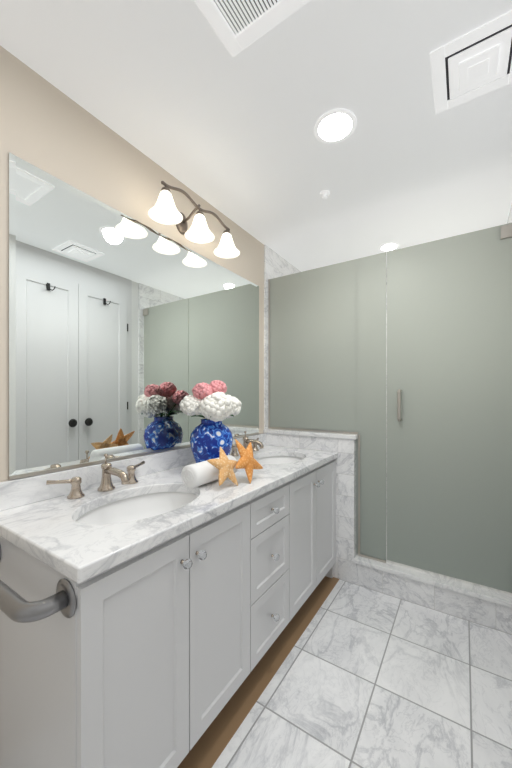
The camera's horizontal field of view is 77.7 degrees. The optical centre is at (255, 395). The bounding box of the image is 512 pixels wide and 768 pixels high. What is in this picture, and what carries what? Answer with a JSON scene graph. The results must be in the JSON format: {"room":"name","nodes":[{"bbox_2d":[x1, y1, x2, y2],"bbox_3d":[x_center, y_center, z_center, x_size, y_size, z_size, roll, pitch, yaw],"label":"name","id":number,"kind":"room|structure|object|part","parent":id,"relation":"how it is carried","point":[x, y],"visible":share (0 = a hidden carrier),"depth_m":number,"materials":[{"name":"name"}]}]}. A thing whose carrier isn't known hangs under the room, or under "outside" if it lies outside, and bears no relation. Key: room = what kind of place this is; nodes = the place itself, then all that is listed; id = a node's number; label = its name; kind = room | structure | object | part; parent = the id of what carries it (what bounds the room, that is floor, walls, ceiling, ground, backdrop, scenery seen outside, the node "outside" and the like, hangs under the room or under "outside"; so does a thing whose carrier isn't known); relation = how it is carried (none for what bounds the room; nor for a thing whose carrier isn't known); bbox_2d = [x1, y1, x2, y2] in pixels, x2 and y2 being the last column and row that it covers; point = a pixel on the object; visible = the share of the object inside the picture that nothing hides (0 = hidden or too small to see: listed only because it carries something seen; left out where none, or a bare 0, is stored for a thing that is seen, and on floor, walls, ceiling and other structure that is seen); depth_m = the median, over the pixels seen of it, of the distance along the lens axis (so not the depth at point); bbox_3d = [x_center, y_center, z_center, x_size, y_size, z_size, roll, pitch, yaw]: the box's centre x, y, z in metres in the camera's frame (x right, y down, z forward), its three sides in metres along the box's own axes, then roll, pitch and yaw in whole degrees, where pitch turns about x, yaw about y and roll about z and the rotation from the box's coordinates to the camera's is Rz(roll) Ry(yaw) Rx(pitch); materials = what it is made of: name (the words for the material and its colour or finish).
{"room":"bathroom","nodes":[
{"label":"bathroom","id":0,"kind":"room"},
{"bbox_2d":[0,46,300,481],"bbox_3d":[-0.522,0.031,1.750,0.072,2.540,4.250,0,0,33],"label":"wall","id":1,"kind":"structure","parent":0,"point":[48,127],"depth_m":1.38,"materials":[{"name":"beige paint"}]},
{"bbox_2d":[9,152,258,479],"bbox_3d":[-0.431,-0.287,1.834,0.010,1.174,1.660,0,0,33],"label":"mirror","id":2,"kind":"object","parent":1,"relation":"attached to","point":[127,334],"visible":0.97,"depth_m":1.45,"materials":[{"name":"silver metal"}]},
{"bbox_2d":[0,433,267,510],"bbox_3d":[-0.420,0.352,1.838,0.020,0.097,1.807,0,0,33],"label":"backsplash","id":3,"kind":"structure","parent":1,"relation":"attached to","point":[16,492],"depth_m":1.25,"materials":[{"name":"white stone"}]},
{"bbox_2d":[148,181,239,258],"bbox_3d":[-0.337,-0.978,1.779,0.227,0.188,0.646,0,0,33],"label":"sconce","id":4,"kind":"object","parent":1,"relation":"attached to","point":[164,210],"visible":1,"depth_m":1.74,"materials":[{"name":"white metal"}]},
{"bbox_3d":[-0.362,-1.005,1.795,0.168,0.136,0.536,0,0,33],"label":"sconce frame","id":5,"kind":"part","parent":4,"relation":"part of","materials":[{"name":"brown metal"}]},
{"bbox_2d":[0,0,511,271],"bbox_3d":[0.184,-1.255,1.288,1.740,0.088,4.250,0,0,33],"label":"ceiling","id":6,"kind":"structure","parent":0,"point":[177,90],"depth_m":1.38,"materials":[{"name":"white paint"}]},
{"bbox_2d":[194,0,310,56],"bbox_3d":[-0.251,-1.232,0.597,0.332,0.012,1.116,0,0,33],"label":"ceiling vent","id":7,"kind":"object","parent":6,"relation":"in","point":[238,26],"visible":1,"depth_m":1.03,"materials":[{"name":"white metal"}]},
{"bbox_2d":[314,109,356,143],"bbox_3d":[0.364,-1.235,1.464,0.190,0.005,0.190,0,0,33],"label":"recessed light","id":8,"kind":"object","parent":6,"relation":"in","point":[334,126],"visible":1,"depth_m":1.46,"materials":[{"name":"white"}]},
{"bbox_2d":[379,243,398,251],"bbox_3d":[1.105,-1.235,2.640,0.150,0.005,0.150,0,0,33],"label":"recessed light","id":9,"kind":"object","parent":6,"relation":"in","point":[389,247],"visible":1,"depth_m":2.64,"materials":[{"name":"white"}]},
{"bbox_2d":[430,10,511,113],"bbox_3d":[0.830,-1.226,1.188,0.296,0.024,0.296,0,0,33],"label":"ceiling vent","id":10,"kind":"object","parent":6,"relation":"in","point":[474,63],"visible":1,"depth_m":1.17,"materials":[{"name":"white"}]},
{"bbox_2d":[177,576,338,767],"bbox_3d":[-0.166,1.300,1.673,0.632,0.002,1.810,0,0,33],"label":"toe kick","id":11,"kind":"structure","parent":0,"point":[207,749],"depth_m":1.41,"materials":[{"name":"brown wood"}]},
{"bbox_2d":[0,455,337,767],"bbox_3d":[-0.190,0.871,1.624,0.640,0.856,1.913,0,0,33],"label":"bathroom vanity","id":12,"kind":"object","parent":11,"relation":"on","point":[151,605],"depth_m":0.98,"materials":[{"name":"white wood"}]},
{"bbox_2d":[0,447,337,578],"bbox_3d":[-0.173,0.421,1.670,0.617,0.040,1.820,0,0,33],"label":"countertop","id":13,"kind":"structure","parent":12,"relation":"on","point":[42,528],"depth_m":1.04,"materials":[{"name":"white stone"}]},
{"bbox_2d":[44,455,151,498],"bbox_3d":[-0.599,0.330,1.334,0.193,0.140,0.441,0,0,33],"label":"faucet","id":14,"kind":"object","parent":13,"relation":"on","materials":[{"name":"silver metal"}]},
{"bbox_2d":[64,483,207,534],"bbox_3d":[-0.435,0.514,1.228,0.410,0.169,0.568,0,0,33],"label":"sink","id":15,"kind":"object","parent":13,"relation":"in","point":[108,516],"depth_m":1.37,"materials":[{"name":"white ceramic"}]},
{"bbox_2d":[179,380,241,462],"bbox_3d":[-0.228,0.155,1.751,0.292,0.490,0.349,0,0,33],"label":"vase","id":16,"kind":"object","parent":13,"relation":"on","point":[213,404],"visible":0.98,"depth_m":1.66,"materials":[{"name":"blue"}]},
{"bbox_2d":[181,439,262,487],"bbox_3d":[-0.143,0.302,1.483,0.238,0.196,0.353,0,0,33],"label":"starfish","id":17,"kind":"object","parent":13,"relation":"on","point":[222,467],"visible":1,"depth_m":1.41,"materials":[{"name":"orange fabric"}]},
{"bbox_2d":[230,431,263,454],"bbox_3d":[-0.029,0.330,2.205,0.193,0.140,0.441,0,0,33],"label":"faucet","id":18,"kind":"object","parent":13,"relation":"on","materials":[{"name":"silver metal"}]},
{"bbox_2d":[255,451,307,466],"bbox_3d":[0.135,0.514,2.098,0.410,0.169,0.568,0,0,33],"label":"sink","id":19,"kind":"object","parent":13,"relation":"in","point":[274,458],"depth_m":2.31,"materials":[{"name":"white ceramic"}]},
{"bbox_2d":[270,252,385,559],"bbox_3d":[0.490,0.070,2.397,0.928,2.078,0.010,0,0,33],"label":"glass","id":20,"kind":"object","parent":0,"point":[328,347],"visible":1,"depth_m":2.31,"materials":[{"name":"grey glass"}]},
{"bbox_2d":[268,224,511,562],"bbox_3d":[0.771,0.077,2.185,1.615,2.092,0.074,0,0,33],"label":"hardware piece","id":21,"kind":"object","parent":20,"relation":"attached to","point":[506,231],"visible":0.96,"depth_m":2.23,"materials":[{"name":"silver metal"}]},
{"bbox_2d":[387,223,511,592],"bbox_3d":[1.168,0.066,1.953,0.682,2.070,0.010,0,0,33],"label":"shower glass door","id":22,"kind":"structure","parent":21,"relation":"attached to","point":[449,435],"depth_m":1.93,"materials":[{"name":"grey glass"}]},
{"bbox_2d":[212,531,511,767],"bbox_3d":[0.184,1.331,1.288,1.740,0.060,4.250,0,0,33],"label":"floor","id":23,"kind":"structure","parent":0,"point":[364,677],"depth_m":1.38,"materials":[{"name":"stone"}]},
{"bbox_2d":[266,433,357,583],"bbox_3d":[0.405,0.801,2.453,0.734,1.000,0.120,0,0,33],"label":"wall","id":24,"kind":"structure","parent":23,"relation":"on","point":[346,553],"depth_m":2.25,"materials":[{"name":"stone"}]},
{"bbox_2d":[263,429,357,439],"bbox_3d":[0.411,0.286,2.449,0.748,0.030,0.144,0,0,33],"label":"ledge","id":25,"kind":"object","parent":24,"relation":"on","point":[319,434],"depth_m":2.36,"materials":[{"name":"stone"}]},
{"bbox_2d":[354,554,511,607],"bbox_3d":[1.091,1.137,2.004,0.906,0.028,0.144,0,0,33],"label":"sill","id":26,"kind":"structure","parent":24,"relation":"attached to","point":[490,594],"depth_m":1.93,"materials":[{"name":"stone"}]},
{"bbox_2d":[354,563,511,633],"bbox_3d":[1.091,1.226,2.004,0.906,0.150,0.120,0,0,33],"label":"shower curb","id":27,"kind":"object","parent":23,"relation":"on","point":[479,611],"visible":0.78,"depth_m":1.93,"materials":[{"name":"stone"}]},
{"bbox_2d":[507,204,511,223],"bbox_3d":[0.891,0.031,0.826,0.072,2.540,4.250,0,0,33],"label":"wall","id":28,"kind":"structure","parent":0,"point":[509,220],"depth_m":2.10,"materials":[{"name":"white paint"}]}
]}

